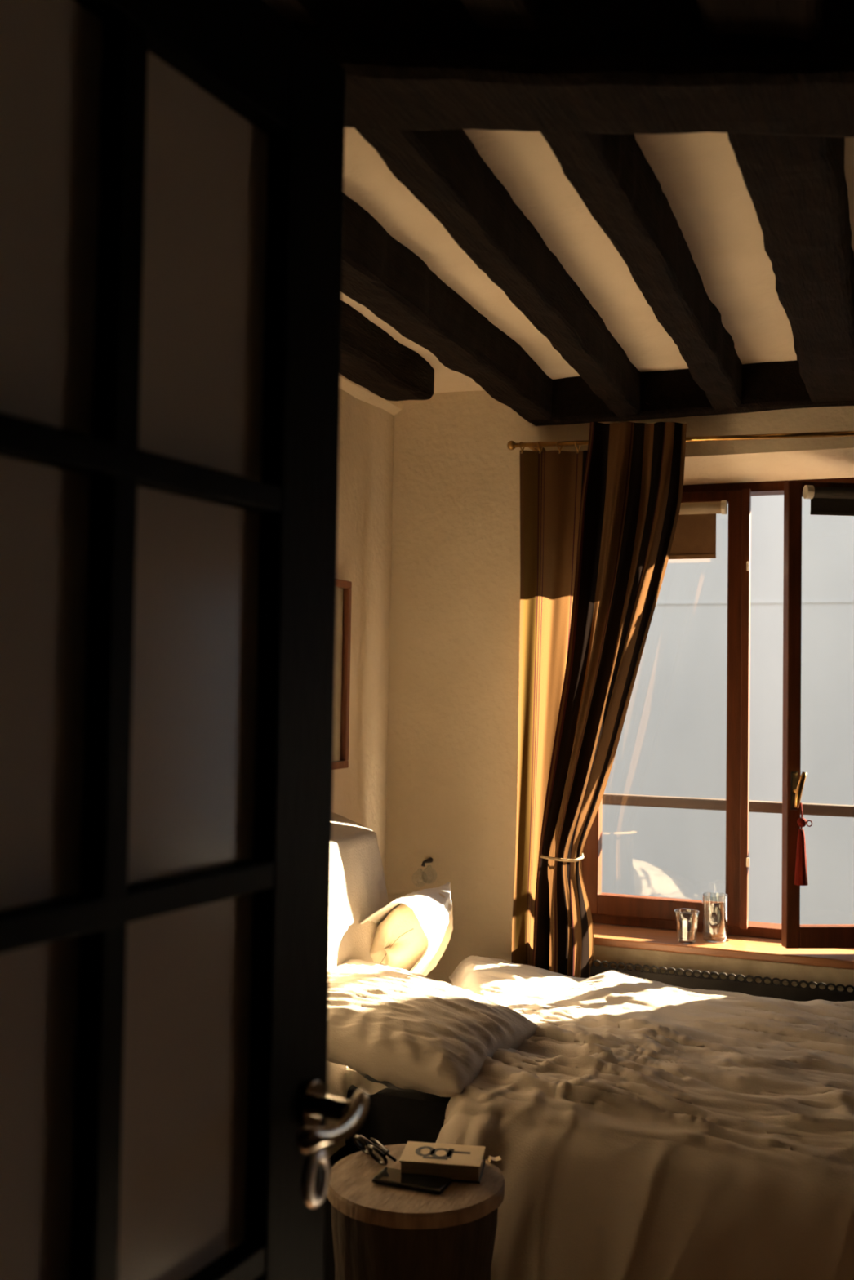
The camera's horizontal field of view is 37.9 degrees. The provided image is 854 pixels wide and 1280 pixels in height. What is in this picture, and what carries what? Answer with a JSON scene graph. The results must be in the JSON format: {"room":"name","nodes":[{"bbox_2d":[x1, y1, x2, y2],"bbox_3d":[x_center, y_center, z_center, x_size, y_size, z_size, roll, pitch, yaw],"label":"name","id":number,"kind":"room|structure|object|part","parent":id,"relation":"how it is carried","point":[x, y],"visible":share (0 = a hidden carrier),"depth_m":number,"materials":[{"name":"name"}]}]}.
{"room":"bedroom","nodes":[
{"label":"bedroom","id":0,"kind":"room"},
{"bbox_2d":[332,388,394,880],"bbox_3d":[-1.212,0.287,1.691,0.206,2.510,5.850,0,-2,22],"label":"wall","id":1,"kind":"structure","parent":0,"point":[366,430],"depth_m":3.96,"materials":[{"name":"paint"}]},
{"bbox_2d":[333,578,351,769],"bbox_3d":[-0.325,0.096,3.585,0.030,0.564,0.420,0,-2,22],"label":"picture frame","id":2,"kind":"object","parent":1,"relation":"attached to","point":[344,591],"visible":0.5,"depth_m":3.75,"materials":[{"name":"brown wood"}]},
{"bbox_2d":[339,373,403,415],"bbox_3d":[-0.612,-0.844,2.862,0.040,0.095,2.780,0,-2,22],"label":"trim","id":3,"kind":"structure","parent":1,"relation":"attached to","point":[393,407],"depth_m":3.93,"materials":[{"name":"paint"}]},
{"bbox_2d":[265,0,853,426],"bbox_3d":[0.807,-0.882,0.942,4.710,0.304,5.880,0,-2,22],"label":"ceiling","id":4,"kind":"structure","parent":0,"point":[562,212],"depth_m":2.31,"materials":[{"name":"paint"}]},
{"bbox_3d":[2.018,-0.752,3.281,3.615,0.149,0.099,0,-2,22],"label":"wall plate","id":5,"kind":"part","parent":4,"relation":"part of","materials":[{"name":"brown wood"}]},
{"bbox_2d":[385,391,853,991],"bbox_3d":[1.826,0.399,3.469,4.510,2.510,0.274,0,-2,22],"label":"wall","id":6,"kind":"structure","parent":0,"point":[453,704],"depth_m":4.02,"materials":[{"name":"paint"}]},
{"bbox_2d":[411,857,437,886],"bbox_3d":[-0.001,0.748,3.998,0.085,0.088,0.089,0,-2,22],"label":"wall lamp","id":7,"kind":"object","parent":6,"relation":"attached to","point":[429,860],"visible":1,"depth_m":3.99,"materials":[{"name":"black metal"}]},
{"bbox_2d":[506,431,853,451],"bbox_3d":[0.906,-0.589,3.665,1.371,0.058,0.141,0,-2,22],"label":"curtain rod","id":8,"kind":"object","parent":6,"relation":"attached to","point":[511,445],"visible":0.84,"depth_m":3.61,"materials":[{"name":"gold metal"}]},
{"bbox_2d":[511,421,686,977],"bbox_3d":[0.490,0.452,3.684,0.526,2.208,0.140,0,-2,27],"label":"curtain","id":9,"kind":"object","parent":8,"relation":"hanging from","point":[598,523],"visible":0.75,"depth_m":3.72,"materials":[{"name":"fabric"}]},
{"bbox_3d":[0.397,0.484,3.785,0.271,2.147,0.033,0,-2,22],"label":"panel","id":10,"kind":"part","parent":9,"relation":"part of","materials":[{"name":"fabric"}]},
{"bbox_2d":[581,477,853,969],"bbox_3d":[1.003,0.217,3.748,1.265,1.433,0.346,0,-2,22],"label":"window","id":11,"kind":"structure","parent":6,"relation":"in","point":[619,920],"depth_m":3.81,"materials":[{"name":"red wood"}]},
{"bbox_3d":[0.741,0.848,3.928,0.404,0.065,0.046,0,-2,22],"label":"rail","id":12,"kind":"part","parent":11,"relation":"part of","materials":[{"name":"red wood"}]},
{"bbox_2d":[673,908,699,943],"bbox_3d":[0.777,0.858,3.727,0.075,0.093,0.075,0,-2,22],"label":"tumbler","id":13,"kind":"object","parent":11,"relation":"on","point":[683,942],"visible":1,"depth_m":3.72,"materials":[{"name":"clear glass"}]},
{"bbox_2d":[668,500,727,559],"bbox_3d":[0.720,-0.343,3.928,0.439,0.180,0.044,0,-2,22],"label":"roller blind","id":14,"kind":"object","parent":11,"relation":"attached to","point":[695,534],"visible":0.48,"depth_m":3.87,"materials":[{"name":"brown fabric"}]},
{"bbox_3d":[0.761,-0.448,3.975,0.404,0.035,0.046,0,-2,22],"label":"rail","id":15,"kind":"part","parent":11,"relation":"part of","materials":[{"name":"red wood"}]},
{"bbox_3d":[0.868,0.837,3.755,0.077,0.139,0.077,0,-2,22],"label":"tall glass","id":16,"kind":"part","parent":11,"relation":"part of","materials":[{"name":"clear glass"}]},
{"bbox_3d":[0.999,0.921,3.740,1.265,0.025,0.290,0,-2,22],"label":"sill","id":17,"kind":"part","parent":11,"relation":"part of","materials":[{"name":"brown wood"}]},
{"bbox_3d":[1.054,0.433,3.571,0.022,0.110,0.006,1,-2,-5],"label":"handle","id":18,"kind":"part","parent":11,"relation":"part of","materials":[{"name":"gold metal"}]},
{"bbox_3d":[1.063,0.426,3.541,0.036,0.104,0.018,1,-2,-5],"label":"handle","id":19,"kind":"part","parent":11,"relation":"part of","materials":[{"name":"gold metal"}]},
{"bbox_2d":[794,802,812,885],"bbox_3d":[1.062,0.578,3.526,0.036,0.230,0.044,2,-2,-33],"label":"tassel","id":20,"kind":"object","parent":11,"relation":"hanging from","point":[800,874],"visible":1,"depth_m":3.52,"materials":[{"name":"red fabric"}]},
{"bbox_3d":[1.062,0.501,3.536,0.006,0.076,0.015,1,-2,0],"label":"cord","id":21,"kind":"part","parent":20,"relation":"part of","materials":[{"name":"red fabric"}]},
{"bbox_3d":[1.282,0.857,3.601,0.437,0.062,0.040,1,-2,-5],"label":"rail","id":22,"kind":"part","parent":11,"relation":"part of","materials":[{"name":"red wood"}]},
{"bbox_3d":[1.302,-0.436,3.647,0.437,0.040,0.040,1,-2,-5],"label":"rail","id":23,"kind":"part","parent":11,"relation":"part of","materials":[{"name":"red wood"}]},
{"bbox_2d":[802,484,853,515],"bbox_3d":[1.303,-0.401,3.603,0.430,0.083,0.040,1,-2,-5],"label":"roller blind","id":24,"kind":"object","parent":11,"relation":"attached to","point":[838,501],"visible":1,"depth_m":3.60,"materials":[{"name":"fabric"}]},
{"bbox_2d":[593,945,853,989],"bbox_3d":[0.960,0.964,3.643,1.245,0.056,0.020,0,-2,22],"label":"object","id":25,"kind":"object","parent":6,"relation":"attached to","point":[789,971],"visible":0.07,"depth_m":3.66,"materials":[{"name":"beige paint"}]},
{"bbox_3d":[0.768,1.594,0.853,4.710,0.100,5.880,0,-2,22],"label":"floor","id":26,"kind":"structure","parent":0,"visible":0},
{"bbox_2d":[0,0,368,1279],"bbox_3d":[-0.241,0.450,0.985,0.116,2.140,0.662,0,-2,27],"label":"door","id":27,"kind":"structure","parent":26,"relation":"on","point":[171,171],"depth_m":1.08,"materials":[{"name":"black paint"}]},
{"bbox_3d":[-0.331,0.394,0.899,0.006,0.345,0.216,0,-2,27],"label":"pane","id":28,"kind":"part","parent":27,"relation":"part of","materials":[{"name":"clear glass"}]},
{"bbox_3d":[-0.325,0.031,0.912,0.006,0.345,0.216,0,-2,27],"label":"pane","id":29,"kind":"part","parent":27,"relation":"part of","materials":[{"name":"clear glass"}]},
{"bbox_3d":[-0.319,-0.339,0.926,0.006,0.359,0.216,0,-2,27],"label":"pane","id":30,"kind":"part","parent":27,"relation":"part of","materials":[{"name":"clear glass"}]},
{"bbox_3d":[-0.257,-0.564,1.038,0.045,0.110,0.446,0,-2,27],"label":"rail","id":31,"kind":"part","parent":27,"relation":"part of","materials":[{"name":"black paint"}]},
{"bbox_3d":[-0.222,0.403,1.111,0.006,0.345,0.216,0,-2,27],"label":"pane","id":32,"kind":"part","parent":27,"relation":"part of","materials":[{"name":"clear glass"}]},
{"bbox_3d":[-0.216,0.041,1.124,0.006,0.345,0.216,0,-2,27],"label":"pane","id":33,"kind":"part","parent":27,"relation":"part of","materials":[{"name":"clear glass"}]},
{"bbox_3d":[-0.210,-0.329,1.137,0.006,0.359,0.216,0,-2,27],"label":"pane","id":34,"kind":"part","parent":27,"relation":"part of","materials":[{"name":"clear glass"}]},
{"bbox_3d":[-0.110,0.545,1.260,0.006,0.058,0.047,0,-2,27],"label":"plate","id":35,"kind":"part","parent":27,"relation":"part of","materials":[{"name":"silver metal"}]},
{"bbox_3d":[-0.086,0.459,1.180,0.021,0.033,0.130,0,-2,25],"label":"lever","id":36,"kind":"part","parent":27,"relation":"part of","materials":[{"name":"silver metal"}]},
{"bbox_2d":[323,812,452,1279],"bbox_3d":[0.585,1.043,2.958,2.168,1.146,1.000,0,-2,22],"label":"bed","id":37,"kind":"object","parent":26,"relation":"on","point":[395,1115],"visible":0.1,"depth_m":3.03,"materials":[{"name":"white fabric"}]},
{"bbox_3d":[-0.317,1.369,3.146,0.340,0.420,0.660,0,-2,22],"label":"headboard","id":38,"kind":"part","parent":37,"relation":"part of","materials":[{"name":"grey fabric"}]},
{"bbox_3d":[-0.295,0.827,3.160,0.384,0.726,0.700,0,-2,22],"label":"headboard","id":39,"kind":"part","parent":37,"relation":"part of","materials":[{"name":"white fabric"}]},
{"bbox_3d":[0.777,1.139,2.957,1.770,0.160,0.830,0,-2,22],"label":"mattress","id":40,"kind":"part","parent":37,"relation":"part of","materials":[{"name":"grey fabric"}]},
{"bbox_2d":[360,882,453,975],"bbox_3d":[-0.059,0.807,3.377,0.266,0.262,0.340,0,-2,22],"label":"pillow","id":41,"kind":"object","parent":37,"relation":"on","point":[414,930],"visible":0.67,"depth_m":3.26,"materials":[{"name":"white fabric"}]},
{"bbox_2d":[327,959,537,1097],"bbox_3d":[-0.089,0.906,2.960,0.600,0.212,0.408,0,-2,29],"label":"pillow","id":42,"kind":"object","parent":37,"relation":"on","point":[403,1028],"visible":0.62,"depth_m":2.81,"materials":[{"name":"fabric"}]},
{"bbox_2d":[435,955,853,1279],"bbox_3d":[0.772,1.220,2.833,1.934,0.654,1.177,0,-2,22],"label":"duvet","id":43,"kind":"object","parent":37,"relation":"on","point":[644,1129],"visible":0.91,"depth_m":2.50,"materials":[{"name":"fabric"}]},
{"bbox_2d":[326,1143,504,1279],"bbox_3d":[-0.026,1.282,2.268,0.325,0.600,0.321,0,-2,22],"label":"nightstand","id":44,"kind":"object","parent":26,"relation":"on","point":[380,1232],"visible":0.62,"depth_m":2.16,"materials":[{"name":"brown wood"}]},
{"bbox_2d":[352,1134,396,1165],"bbox_3d":[-0.101,0.964,2.355,0.047,0.039,0.117,2,-2,-26],"label":"spectacles","id":45,"kind":"object","parent":44,"relation":"on","point":[383,1153],"visible":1,"depth_m":2.34,"materials":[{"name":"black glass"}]},
{"bbox_2d":[372,1167,452,1195],"bbox_3d":[-0.027,0.976,2.247,0.132,0.008,0.062,0,-2,22],"label":"phone","id":46,"kind":"object","parent":44,"relation":"on","point":[430,1184],"visible":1,"depth_m":2.24,"materials":[{"name":"black glass"}]},
{"bbox_2d":[399,1141,485,1183],"bbox_3d":[0.029,0.968,2.308,0.149,0.031,0.100,1,-2,8],"label":"book","id":47,"kind":"object","parent":44,"relation":"on","point":[459,1162],"visible":1,"depth_m":2.28,"materials":[{"name":"beige paper"}]},
{"bbox_2d":[488,1155,502,1163],"bbox_3d":[0.129,0.983,2.356,0.024,0.007,0.020,1,-2,-7],"label":"paper slip","id":48,"kind":"object","parent":44,"relation":"on","point":[497,1159],"visible":1,"depth_m":2.35,"materials":[{"name":"white paper"}]},
{"bbox_2d":[590,960,853,1001],"bbox_3d":[0.945,1.296,3.532,0.970,0.694,0.086,0,-2,22],"label":"radiator","id":49,"kind":"object","parent":26,"relation":"on","point":[798,993],"visible":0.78,"depth_m":3.52,"materials":[{"name":"black metal"}]},
{"label":"outside","id":50,"kind":"structure","parent":0,"visible":0},
{"bbox_3d":[8.182,7.413,20.288,60.000,0.100,35.700,0,-2,22],"label":"ground","id":51,"kind":"structure","parent":50,"visible":0},
{"bbox_2d":[600,494,853,924],"bbox_3d":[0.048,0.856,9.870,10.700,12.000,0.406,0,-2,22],"label":"window glass","id":52,"kind":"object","parent":51,"relation":"on","point":[673,740],"visible":0.02,"depth_m":8.79,"materials":[{"name":"clear glass"}]},
{"bbox_3d":[0.109,0.656,4.278,15.000,12.000,0.100,0,-2,22],"label":"wall","id":53,"kind":"structure","parent":0,"visible":0},
{"bbox_2d":[602,793,853,817],"bbox_3d":[1.196,0.540,3.986,1.625,0.035,0.045,0,-2,22],"label":"guard rail","id":54,"kind":"object","parent":53,"relation":"attached to","point":[717,804],"visible":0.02,"depth_m":4.07,"materials":[{"name":"brown wood"}]}
]}

